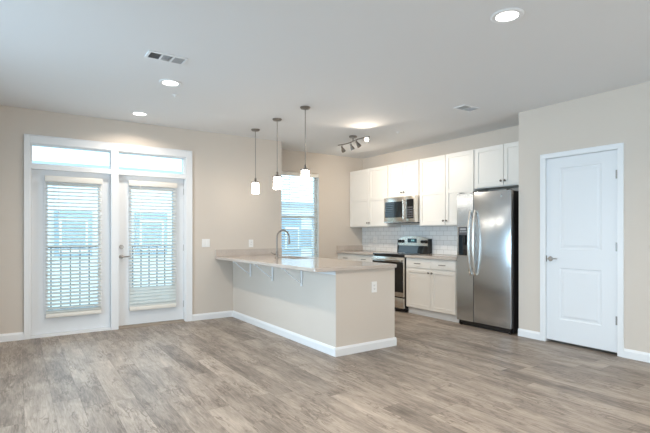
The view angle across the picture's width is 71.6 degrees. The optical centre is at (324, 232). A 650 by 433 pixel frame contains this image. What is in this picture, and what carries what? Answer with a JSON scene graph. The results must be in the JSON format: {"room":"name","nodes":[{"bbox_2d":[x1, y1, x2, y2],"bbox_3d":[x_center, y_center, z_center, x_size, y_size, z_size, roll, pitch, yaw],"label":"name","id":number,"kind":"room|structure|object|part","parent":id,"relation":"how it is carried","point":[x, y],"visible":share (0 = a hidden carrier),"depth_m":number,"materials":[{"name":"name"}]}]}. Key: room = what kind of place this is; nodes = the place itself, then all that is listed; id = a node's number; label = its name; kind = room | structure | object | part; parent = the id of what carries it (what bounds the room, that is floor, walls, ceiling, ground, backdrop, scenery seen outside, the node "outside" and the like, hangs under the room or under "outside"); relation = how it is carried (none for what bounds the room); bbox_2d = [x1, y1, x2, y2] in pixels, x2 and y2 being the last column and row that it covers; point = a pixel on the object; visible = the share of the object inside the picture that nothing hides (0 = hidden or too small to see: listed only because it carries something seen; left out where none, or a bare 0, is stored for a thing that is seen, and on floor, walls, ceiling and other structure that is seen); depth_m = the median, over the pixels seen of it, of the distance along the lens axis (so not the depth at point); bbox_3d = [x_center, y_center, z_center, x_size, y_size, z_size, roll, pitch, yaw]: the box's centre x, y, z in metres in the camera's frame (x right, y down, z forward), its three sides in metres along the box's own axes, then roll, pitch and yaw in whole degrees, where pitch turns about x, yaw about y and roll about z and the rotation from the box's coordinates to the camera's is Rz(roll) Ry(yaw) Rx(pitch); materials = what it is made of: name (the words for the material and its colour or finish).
{"room":"open-plan kitchen","nodes":[
{"label":"open-plan kitchen","id":0,"kind":"room"},
{"bbox_2d":[0,105,281,333],"bbox_3d":[-3.423,-0.105,5.881,6.077,2.740,0.744,0,0,-34],"label":"wall","id":1,"kind":"structure","parent":0,"point":[226,212],"depth_m":6.52,"materials":[{"name":"beige paint"}]},
{"bbox_2d":[0,332,23,341],"bbox_3d":[-4.575,1.219,4.638,2.453,0.092,0.016,0,0,-34],"label":"baseboard","id":2,"kind":"structure","parent":1,"relation":"attached to","point":[17,336],"depth_m":5.26,"materials":[{"name":"white paint"}]},
{"bbox_2d":[31,169,109,334],"bbox_3d":[-3.188,0.235,5.684,0.864,2.000,0.068,0,0,-34],"label":"door","id":3,"kind":"structure","parent":1,"relation":"in","point":[40,324],"depth_m":5.53,"materials":[{"name":"white paint"}]},
{"bbox_3d":[-3.178,0.185,5.691,0.640,1.620,0.068,0,0,-34],"label":"glazing frame","id":4,"kind":"part","parent":3,"relation":"part of","materials":[{"name":"white paint"}]},
{"bbox_2d":[31,327,110,338],"bbox_3d":[-3.187,1.251,5.680,0.866,0.028,0.154,0,0,-34],"label":"trim","id":5,"kind":"structure","parent":1,"relation":"attached to","point":[104,328],"depth_m":5.61,"materials":[{"name":"white paint"}]},
{"bbox_2d":[31,144,110,168],"bbox_3d":[-3.176,-0.943,5.666,0.868,0.235,0.050,0,0,-34],"label":"window","id":6,"kind":"structure","parent":1,"relation":"in","point":[31,144],"depth_m":5.66,"materials":[{"name":"white paint"}]},
{"bbox_2d":[45,175,102,317],"bbox_3d":[-3.133,0.172,5.632,0.631,1.730,0.076,0,0,-34],"label":"window blind","id":7,"kind":"object","parent":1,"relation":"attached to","point":[52,314],"visible":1,"depth_m":5.63,"materials":[{"name":"white plastic"}]},
{"bbox_3d":[-3.140,1.012,5.642,0.607,0.050,0.044,0,0,-34],"label":"rail","id":8,"kind":"part","parent":7,"relation":"part of","materials":[{"name":"white plastic"}]},
{"bbox_2d":[24,134,191,339],"bbox_3d":[-2.773,0.048,5.950,2.004,2.435,0.174,0,0,-34],"label":"trim","id":9,"kind":"structure","parent":1,"relation":"attached to","point":[114,148],"depth_m":5.87,"materials":[{"name":"white paint"}]},
{"bbox_2d":[119,175,183,325],"bbox_3d":[-2.379,0.235,6.205,0.876,2.000,0.118,0,0,-34],"label":"door","id":10,"kind":"structure","parent":1,"relation":"in","point":[126,317],"depth_m":6.12,"materials":[{"name":"white paint"}]},
{"bbox_3d":[-2.388,0.185,6.229,0.630,1.620,0.068,0,0,-34],"label":"glazing frame","id":11,"kind":"part","parent":10,"relation":"part of","materials":[{"name":"white paint"}]},
{"bbox_2d":[119,152,183,173],"bbox_3d":[-2.385,-0.943,6.204,0.870,0.235,0.050,0,0,-34],"label":"window","id":12,"kind":"structure","parent":1,"relation":"in","point":[119,152],"depth_m":6.25,"materials":[{"name":"white paint"}]},
{"bbox_2d":[119,319,184,328],"bbox_3d":[-2.392,1.252,6.214,0.870,0.026,0.166,0,0,-34],"label":"trim","id":13,"kind":"structure","parent":1,"relation":"attached to","point":[179,320],"depth_m":6.15,"materials":[{"name":"wood"}]},
{"bbox_2d":[128,180,176,310],"bbox_3d":[-2.349,0.173,6.165,0.634,1.740,0.076,0,0,-34],"label":"window blind","id":14,"kind":"object","parent":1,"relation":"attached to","point":[145,297],"visible":1,"depth_m":6.16,"materials":[{"name":"white plastic"}]},
{"bbox_3d":[-2.356,1.018,6.176,0.610,0.050,0.044,0,0,-34],"label":"rail","id":15,"kind":"part","parent":14,"relation":"part of","materials":[{"name":"white plastic"}]},
{"bbox_2d":[202,239,209,246],"bbox_3d":[-1.737,0.150,6.573,0.118,0.118,0.009,0,0,-34],"label":"light switch","id":16,"kind":"object","parent":1,"relation":"attached to","point":[205,242],"visible":1,"depth_m":6.57,"materials":[{"name":"white plastic"}]},
{"bbox_2d":[192,310,231,320],"bbox_3d":[-1.654,1.219,6.625,0.609,0.092,0.016,0,0,-34],"label":"baseboard","id":17,"kind":"structure","parent":1,"relation":"attached to","point":[213,315],"depth_m":6.61,"materials":[{"name":"white paint"}]},
{"bbox_2d":[282,149,362,258],"bbox_3d":[-0.119,-0.105,8.483,2.314,2.740,0.160,0,0,-34],"label":"wall","id":18,"kind":"structure","parent":0,"point":[335,230],"depth_m":8.56,"materials":[{"name":"beige paint"}]},
{"bbox_2d":[282,178,318,257],"bbox_3d":[-0.489,-0.285,8.207,0.865,1.620,0.160,0,0,-34],"label":"window","id":19,"kind":"structure","parent":18,"relation":"in","point":[317,182],"depth_m":8.42,"materials":[{"name":"white paint"}]},
{"bbox_2d":[282,171,318,257],"bbox_3d":[-0.470,-0.295,8.179,0.825,1.591,0.076,0,0,-34],"label":"window blind","id":20,"kind":"object","parent":19,"relation":"attached to","point":[287,173],"visible":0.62,"depth_m":8.18,"materials":[{"name":"white plastic"}]},
{"bbox_2d":[0,0,649,158],"bbox_3d":[0.114,-1.550,2.739,8.391,0.150,9.920,0,0,-34],"label":"ceiling","id":21,"kind":"structure","parent":0,"point":[376,69],"depth_m":3.86,"materials":[{"name":"white paint"}]},
{"bbox_2d":[130,111,148,115],"bbox_3d":[-2.294,-1.470,5.575,0.216,0.009,0.216,0,0,-34],"label":"recessed light","id":22,"kind":"object","parent":21,"relation":"in","point":[136,113],"visible":1,"depth_m":5.55,"materials":[{"name":"white"}]},
{"bbox_2d":[145,50,187,64],"bbox_3d":[-1.332,-1.470,3.790,0.318,0.010,0.165,0,0,-34],"label":"ceiling vent","id":23,"kind":"object","parent":21,"relation":"in","point":[155,55],"visible":1,"depth_m":3.79,"materials":[{"name":"white metal"}]},
{"bbox_2d":[159,79,181,86],"bbox_3d":[-1.522,-1.470,4.432,0.216,0.009,0.216,0,0,-34],"label":"recessed light","id":24,"kind":"object","parent":21,"relation":"in","point":[166,82],"visible":1,"depth_m":4.42,"materials":[{"name":"white"}]},
{"bbox_2d":[251,128,259,193],"bbox_3d":[-0.993,-1.018,6.436,0.124,0.915,0.124,0,0,-34],"label":"pendant light","id":25,"kind":"object","parent":21,"relation":"hanging from","point":[255,184],"visible":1,"depth_m":6.41,"materials":[{"name":"white glass"}]},
{"bbox_3d":[-0.993,-1.109,6.436,0.009,0.693,0.009,0,0,-34],"label":"rod","id":26,"kind":"part","parent":25,"relation":"part of","materials":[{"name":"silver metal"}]},
{"bbox_3d":[-0.993,-0.635,6.436,0.102,0.151,0.102,0,0,-34],"label":"lamp shade","id":27,"kind":"part","parent":25,"relation":"part of","materials":[{"name":"white glass"}]},
{"bbox_2d":[272,118,281,188],"bbox_3d":[-0.620,-1.020,5.844,0.124,0.909,0.124,0,0,-34],"label":"pendant light","id":28,"kind":"object","parent":21,"relation":"hanging from","point":[277,179],"visible":1,"depth_m":5.82,"materials":[{"name":"white glass"}]},
{"bbox_3d":[-0.620,-0.641,5.844,0.102,0.151,0.102,0,0,-34],"label":"lamp shade","id":29,"kind":"part","parent":28,"relation":"part of","materials":[{"name":"white glass"}]},
{"bbox_3d":[-0.620,-1.111,5.844,0.009,0.687,0.009,0,0,-34],"label":"rod","id":30,"kind":"part","parent":28,"relation":"part of","materials":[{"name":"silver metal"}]},
{"bbox_2d":[300,106,310,183],"bbox_3d":[-0.232,-1.026,5.291,0.124,0.899,0.124,0,0,-34],"label":"pendant light","id":31,"kind":"object","parent":21,"relation":"hanging from","point":[304,172],"visible":1,"depth_m":5.26,"materials":[{"name":"white glass"}]},
{"bbox_3d":[-0.232,-1.117,5.291,0.009,0.677,0.009,0,0,-34],"label":"rod","id":32,"kind":"part","parent":31,"relation":"part of","materials":[{"name":"silver metal"}]},
{"bbox_3d":[-0.232,-0.651,5.291,0.102,0.151,0.102,0,0,-34],"label":"lamp shade","id":33,"kind":"part","parent":31,"relation":"part of","materials":[{"name":"white glass"}]},
{"bbox_2d":[338,135,369,152],"bbox_3d":[0.443,-1.371,6.858,0.134,0.207,0.816,0,0,-26],"label":"track light","id":34,"kind":"object","parent":21,"relation":"attached to","point":[366,139],"visible":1,"depth_m":6.84,"materials":[{"name":"silver metal"}]},
{"bbox_2d":[454,104,480,111],"bbox_3d":[1.677,-1.470,5.321,0.280,0.010,0.170,0,0,-34],"label":"ceiling vent","id":35,"kind":"object","parent":21,"relation":"in","point":[468,108],"visible":1,"depth_m":5.31,"materials":[{"name":"white metal"}]},
{"bbox_2d":[490,8,523,23],"bbox_3d":[1.238,-1.470,3.061,0.216,0.009,0.216,0,0,-34],"label":"recessed light","id":36,"kind":"object","parent":21,"relation":"in","point":[508,15],"visible":1,"depth_m":3.05,"materials":[{"name":"white"}]},
{"bbox_2d":[0,309,649,432],"bbox_3d":[0.114,1.325,2.739,8.391,0.120,9.920,0,0,-34],"label":"floor","id":37,"kind":"structure","parent":0,"point":[227,374],"depth_m":3.83,"materials":[{"name":"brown wood"}]},
{"bbox_2d":[232,262,396,356],"bbox_3d":[-0.301,0.827,5.928,0.844,0.876,2.689,0,0,-34],"label":"kitchen island","id":38,"kind":"object","parent":37,"relation":"on","point":[333,313],"visible":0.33,"depth_m":4.97,"materials":[{"name":"beige paint"}]},
{"bbox_2d":[233,261,250,276],"bbox_3d":[-1.142,0.499,6.202,0.262,0.221,0.032,0,0,-34],"label":"bracket","id":39,"kind":"object","parent":38,"relation":"attached to","point":[233,261],"visible":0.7,"depth_m":6.24,"materials":[{"name":"white metal"}]},
{"bbox_2d":[254,264,272,280],"bbox_3d":[-0.770,0.499,5.657,0.262,0.221,0.032,0,0,-34],"label":"bracket","id":40,"kind":"object","parent":38,"relation":"attached to","point":[271,276],"visible":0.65,"depth_m":5.71,"materials":[{"name":"white metal"}]},
{"bbox_3d":[-0.648,1.219,5.702,0.016,0.092,2.673,0,0,-34],"label":"skirting","id":41,"kind":"part","parent":38,"relation":"part of","materials":[{"name":"white paint"}]},
{"bbox_2d":[281,268,302,285],"bbox_3d":[-0.371,0.499,5.070,0.262,0.221,0.032,0,0,-34],"label":"bracket","id":42,"kind":"object","parent":38,"relation":"attached to","point":[301,272],"visible":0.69,"depth_m":5.13,"materials":[{"name":"white metal"}]},
{"bbox_3d":[-0.268,0.499,5.139,0.014,0.221,0.032,0,0,-34],"label":"wall leg","id":43,"kind":"part","parent":42,"relation":"part of","materials":[{"name":"white paint"}]},
{"bbox_2d":[215,248,396,271],"bbox_3d":[-0.401,0.320,5.845,1.113,0.138,2.715,0,0,-34],"label":"countertop","id":44,"kind":"structure","parent":38,"relation":"on","point":[264,257],"depth_m":5.49,"materials":[{"name":"beige stone"}]},
{"bbox_2d":[271,229,289,257],"bbox_3d":[-0.615,0.152,6.283,0.299,0.397,0.056,0,0,-34],"label":"kitchen faucet","id":45,"kind":"object","parent":44,"relation":"on","point":[276,254],"visible":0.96,"depth_m":6.24,"materials":[{"name":"silver metal"}]},
{"bbox_3d":[-0.587,0.114,6.301,0.212,0.321,0.023,0,0,-34],"label":"spout","id":46,"kind":"part","parent":45,"relation":"part of","materials":[{"name":"silver metal"}]},
{"bbox_3d":[0.451,1.219,4.823,0.844,0.092,0.016,0,0,-34],"label":"skirting","id":47,"kind":"part","parent":38,"relation":"part of","materials":[{"name":"white paint"}]},
{"bbox_2d":[372,281,376,292],"bbox_3d":[0.534,0.588,4.885,0.074,0.118,0.009,0,0,-34],"label":"wall outlet","id":48,"kind":"object","parent":38,"relation":"attached to","point":[374,284],"visible":1,"depth_m":4.88,"materials":[{"name":"white plastic"}]},
{"bbox_2d":[338,253,373,261],"bbox_3d":[0.778,0.828,8.343,0.644,0.875,1.075,0,0,-34],"label":"base cabinet","id":49,"kind":"object","parent":37,"relation":"on","point":[356,257],"visible":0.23,"depth_m":8.16,"materials":[{"name":"white paint"}]},
{"bbox_3d":[0.401,0.470,8.395,0.019,0.140,0.546,0,0,-34],"label":"drawer","id":50,"kind":"part","parent":49,"relation":"part of","materials":[{"name":"white paint"}]},
{"bbox_2d":[336,245,383,254],"bbox_3d":[0.781,0.319,8.344,0.637,0.140,1.080,0,0,-34],"label":"countertop","id":51,"kind":"structure","parent":49,"relation":"on","point":[351,249],"depth_m":8.61,"materials":[{"name":"beige stone"}]},
{"bbox_3d":[0.699,0.470,7.957,0.019,0.140,0.507,0,0,-34],"label":"drawer","id":52,"kind":"part","parent":49,"relation":"part of","materials":[{"name":"white paint"}]},
{"bbox_2d":[371,236,431,311],"bbox_3d":[1.269,0.662,7.561,0.704,1.205,0.753,0,0,-34],"label":"range","id":53,"kind":"object","parent":37,"relation":"on","point":[409,245],"visible":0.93,"depth_m":7.40,"materials":[{"name":"silver metal"}]},
{"bbox_3d":[1.003,0.437,7.379,0.059,0.028,0.691,0,0,-34],"label":"handle","id":54,"kind":"part","parent":53,"relation":"part of","materials":[{"name":"silver metal"}]},
{"bbox_3d":[1.040,0.707,7.404,0.040,0.627,0.743,0,0,-34],"label":"oven door","id":55,"kind":"part","parent":53,"relation":"part of","materials":[{"name":"silver metal"}]},
{"bbox_2d":[373,252,425,255],"bbox_3d":[1.270,0.355,7.561,0.592,0.024,0.753,0,0,-34],"label":"cooktop","id":56,"kind":"object","parent":53,"relation":"in","point":[382,253],"depth_m":7.44,"materials":[{"name":"black glass"}]},
{"bbox_3d":[1.040,1.119,7.404,0.040,0.163,0.743,0,0,-34],"label":"storage drawer","id":57,"kind":"part","parent":53,"relation":"part of","materials":[{"name":"silver metal"}]},
{"bbox_3d":[1.526,0.140,7.711,0.080,0.160,0.687,0,0,-34],"label":"control panel","id":58,"kind":"part","parent":53,"relation":"part of","materials":[{"name":"silver metal"}]},
{"bbox_2d":[406,258,458,322],"bbox_3d":[1.792,0.828,6.854,0.644,0.875,0.985,0,0,-34],"label":"base cabinet","id":59,"kind":"object","parent":37,"relation":"on","point":[431,284],"visible":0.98,"depth_m":6.65,"materials":[{"name":"white paint"}]},
{"bbox_3d":[1.429,0.470,6.885,0.019,0.140,0.508,0,0,-34],"label":"drawer","id":60,"kind":"part","parent":59,"relation":"part of","materials":[{"name":"white paint"}]},
{"bbox_3d":[1.429,0.852,6.885,0.019,0.603,0.508,0,0,-34],"label":"door","id":61,"kind":"part","parent":59,"relation":"part of","materials":[{"name":"white paint"}]},
{"bbox_2d":[405,254,456,260],"bbox_3d":[1.798,0.370,6.851,0.637,0.038,1.004,0,0,-34],"label":"countertop","id":62,"kind":"structure","parent":59,"relation":"on","point":[422,256],"depth_m":6.72,"materials":[{"name":"beige stone"}]},
{"bbox_3d":[1.702,0.470,6.483,0.019,0.140,0.455,0,0,-34],"label":"drawer","id":63,"kind":"part","parent":59,"relation":"part of","materials":[{"name":"white paint"}]},
{"bbox_3d":[1.702,0.852,6.483,0.019,0.603,0.455,0,0,-34],"label":"door","id":64,"kind":"part","parent":59,"relation":"part of","materials":[{"name":"white paint"}]},
{"bbox_2d":[457,189,518,334],"bbox_3d":[2.292,0.358,6.053,0.709,1.814,0.826,0,0,-34],"label":"refrigerator","id":65,"kind":"object","parent":37,"relation":"on","point":[487,222],"visible":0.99,"depth_m":5.83,"materials":[{"name":"silver metal"}]},
{"bbox_3d":[1.886,0.115,6.149,0.008,0.406,0.171,0,0,-34],"label":"dispenser frame","id":66,"kind":"part","parent":65,"relation":"part of","materials":[{"name":"silver metal"}]},
{"bbox_3d":[1.927,0.329,6.143,0.058,1.728,0.267,0,0,-34],"label":"freezer door","id":67,"kind":"part","parent":65,"relation":"part of","materials":[{"name":"silver metal"}]},
{"bbox_3d":[1.932,0.135,6.025,0.082,0.870,0.030,0,0,-34],"label":"handle","id":68,"kind":"part","parent":65,"relation":"part of","materials":[{"name":"silver metal"}]},
{"bbox_3d":[1.972,0.135,5.965,0.082,0.870,0.030,0,0,-34],"label":"handle","id":69,"kind":"part","parent":65,"relation":"part of","materials":[{"name":"silver metal"}]},
{"bbox_3d":[2.161,0.329,5.799,0.058,1.728,0.553,0,0,-34],"label":"fridge door","id":70,"kind":"part","parent":65,"relation":"part of","materials":[{"name":"silver metal"}]},
{"bbox_2d":[363,125,518,224],"bbox_3d":[1.874,-0.105,7.468,0.160,2.740,3.761,0,0,-34],"label":"wall","id":71,"kind":"structure","parent":0,"point":[510,134],"depth_m":7.19,"materials":[{"name":"beige paint"}]},
{"bbox_2d":[350,165,401,226],"bbox_3d":[0.913,-0.647,8.418,0.360,1.080,1.099,0,0,-34],"label":"upper cabinet","id":72,"kind":"object","parent":71,"relation":"attached to","point":[368,187],"visible":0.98,"depth_m":8.29,"materials":[{"name":"white paint"}]},
{"bbox_3d":[0.653,-0.649,8.551,0.019,1.060,0.567,0,0,-34],"label":"door","id":73,"kind":"part","parent":72,"relation":"part of","materials":[{"name":"white paint"}]},
{"bbox_3d":[0.959,-0.649,8.102,0.019,1.060,0.506,0,0,-34],"label":"door","id":74,"kind":"part","parent":72,"relation":"part of","materials":[{"name":"white paint"}]},
{"bbox_2d":[388,159,419,197],"bbox_3d":[1.432,-0.895,7.656,0.360,0.584,0.736,0,0,-34],"label":"upper cabinet","id":75,"kind":"object","parent":71,"relation":"attached to","point":[404,177],"visible":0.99,"depth_m":7.54,"materials":[{"name":"white paint"}]},
{"bbox_3d":[1.215,-0.897,7.725,0.019,0.564,0.359,0,0,-34],"label":"door","id":76,"kind":"part","parent":75,"relation":"part of","materials":[{"name":"white paint"}]},
{"bbox_2d":[384,196,419,222],"bbox_3d":[1.377,-0.381,7.619,0.451,0.432,0.728,0,0,-34],"label":"microwave","id":77,"kind":"object","parent":75,"relation":"attached to","point":[406,209],"visible":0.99,"depth_m":7.42,"materials":[{"name":"silver metal"}]},
{"bbox_3d":[1.181,-0.393,7.606,0.022,0.404,0.528,0,0,-34],"label":"door","id":78,"kind":"part","parent":77,"relation":"part of","materials":[{"name":"silver metal"}]},
{"bbox_3d":[1.236,-0.180,7.523,0.021,0.018,0.728,0,0,-34],"label":"trim","id":79,"kind":"part","parent":77,"relation":"part of","materials":[{"name":"silver metal"}]},
{"bbox_3d":[1.289,-0.384,7.391,0.050,0.326,0.022,0,0,-34],"label":"handle","id":80,"kind":"part","parent":77,"relation":"part of","materials":[{"name":"silver metal"}]},
{"bbox_3d":[1.387,-0.393,7.304,0.022,0.404,0.197,0,0,-34],"label":"control panel","id":81,"kind":"part","parent":77,"relation":"part of","materials":[{"name":"silver metal"}]},
{"bbox_3d":[1.419,-0.897,7.426,0.019,0.564,0.351,0,0,-34],"label":"door","id":82,"kind":"part","parent":75,"relation":"part of","materials":[{"name":"white paint"}]},
{"bbox_2d":[362,225,456,254],"bbox_3d":[1.803,0.115,7.421,0.010,0.500,3.756,0,0,-34],"label":"tile backsplash","id":83,"kind":"structure","parent":71,"relation":"attached to","point":[444,238],"depth_m":7.89,"materials":[{"name":"white tile"}]},
{"bbox_2d":[420,149,487,225],"bbox_3d":[1.939,-0.647,6.911,0.360,1.080,1.059,0,0,-34],"label":"upper cabinet","id":84,"kind":"object","parent":71,"relation":"attached to","point":[442,177],"visible":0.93,"depth_m":6.83,"materials":[{"name":"white paint"}]},
{"bbox_3d":[1.679,-0.649,7.044,0.019,1.060,0.527,0,0,-34],"label":"door","id":85,"kind":"part","parent":84,"relation":"part of","materials":[{"name":"white paint"}]},
{"bbox_3d":[1.973,-0.649,6.611,0.019,1.060,0.506,0,0,-34],"label":"door","id":86,"kind":"part","parent":84,"relation":"part of","materials":[{"name":"white paint"}]},
{"bbox_2d":[475,141,518,189],"bbox_3d":[2.468,-0.903,6.133,0.360,0.567,0.813,0,0,-34],"label":"upper cabinet","id":87,"kind":"object","parent":71,"relation":"attached to","point":[497,166],"visible":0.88,"depth_m":6.09,"materials":[{"name":"white paint"}]},
{"bbox_3d":[2.255,-0.905,6.196,0.019,0.547,0.451,0,0,-34],"label":"door","id":88,"kind":"part","parent":87,"relation":"part of","materials":[{"name":"white paint"}]},
{"bbox_3d":[2.481,-0.905,5.865,0.019,0.547,0.336,0,0,-34],"label":"door","id":89,"kind":"part","parent":87,"relation":"part of","materials":[{"name":"white paint"}]},
{"bbox_2d":[519,81,649,352],"bbox_3d":[4.377,-0.105,3.268,0.747,2.740,5.999,0,0,-34],"label":"wall","id":90,"kind":"structure","parent":0,"point":[622,115],"depth_m":4.74,"materials":[{"name":"beige paint"}]},
{"bbox_2d":[518,328,539,339],"bbox_3d":[2.456,1.219,5.413,0.016,0.092,0.292,0,0,-34],"label":"baseboard","id":91,"kind":"structure","parent":90,"relation":"attached to","point":[521,332],"depth_m":5.41,"materials":[{"name":"white paint"}]},
{"bbox_2d":[546,150,616,351],"bbox_3d":[2.784,0.189,4.928,0.098,2.086,0.772,0,0,-34],"label":"door","id":92,"kind":"structure","parent":90,"relation":"in","point":[581,257],"depth_m":4.91,"materials":[{"name":"white paint"}]},
{"bbox_2d":[540,143,623,356],"bbox_3d":[2.829,0.175,4.964,0.135,2.179,0.881,0,0,-34],"label":"trim","id":93,"kind":"structure","parent":90,"relation":"attached to","point":[619,147],"depth_m":4.76,"materials":[{"name":"white paint"}]},
{"bbox_2d":[623,348,649,362],"bbox_3d":[4.343,1.219,2.640,0.016,0.092,4.678,0,0,-34],"label":"baseboard","id":94,"kind":"structure","parent":90,"relation":"attached to","point":[627,353],"depth_m":4.47,"materials":[{"name":"white paint"}]},
{"bbox_3d":[-3.284,1.380,6.693,4.500,0.170,1.590,0,0,-34],"label":"floor","id":95,"kind":"structure","parent":0,"visible":0},
{"bbox_2d":[48,246,164,309],"bbox_3d":[-3.653,0.730,7.234,4.560,1.130,0.060,0,0,-34],"label":"balcony railing","id":96,"kind":"object","parent":95,"relation":"on","point":[96,246],"visible":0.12,"depth_m":7.11,"materials":[{"name":"grey metal"}]},
{"bbox_3d":[-3.653,0.217,7.234,4.500,0.035,0.044,0,0,-34],"label":"rail","id":97,"kind":"part","parent":96,"relation":"part of","materials":[{"name":"grey paint"}]},
{"label":"outside","id":98,"kind":"structure","parent":0,"visible":0},
{"bbox_3d":[-19.698,4.365,46.721,140.000,0.200,80.584,0,0,-34],"label":"ground","id":99,"kind":"structure","parent":98,"visible":0},
{"bbox_2d":[32,160,181,306],"bbox_3d":[-16.935,0.475,23.553,17.300,7.580,8.800,0,0,-34],"label":"apartment building","id":100,"kind":"structure","parent":99,"relation":"on","point":[33,161],"depth_m":22.23,"materials":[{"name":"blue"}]},
{"bbox_3d":[-12.063,0.140,21.637,1.000,1.350,0.020,0,0,-34],"label":"pane","id":101,"kind":"part","parent":100,"relation":"part of","materials":[{"name":"clear glass"}]},
{"bbox_3d":[-9.087,0.140,23.663,1.000,1.350,0.020,0,0,-34],"label":"pane","id":102,"kind":"part","parent":100,"relation":"part of","materials":[{"name":"clear glass"}]},
{"bbox_2d":[282,202,312,256],"bbox_3d":[-2.467,1.175,33.399,15.300,6.180,8.800,0,0,-34],"label":"apartment building","id":103,"kind":"structure","parent":99,"relation":"on","point":[300,204],"depth_m":28.78,"materials":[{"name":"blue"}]},
{"bbox_3d":[-2.059,0.365,28.445,0.800,1.200,0.020,0,0,-34],"label":"pane","id":104,"kind":"part","parent":103,"relation":"part of","materials":[{"name":"clear glass"}]},
{"bbox_3d":[-1.214,0.365,29.335,0.800,1.200,0.020,0,0,-34],"label":"pane","id":105,"kind":"part","parent":103,"relation":"part of","materials":[{"name":"clear glass"}]}
]}

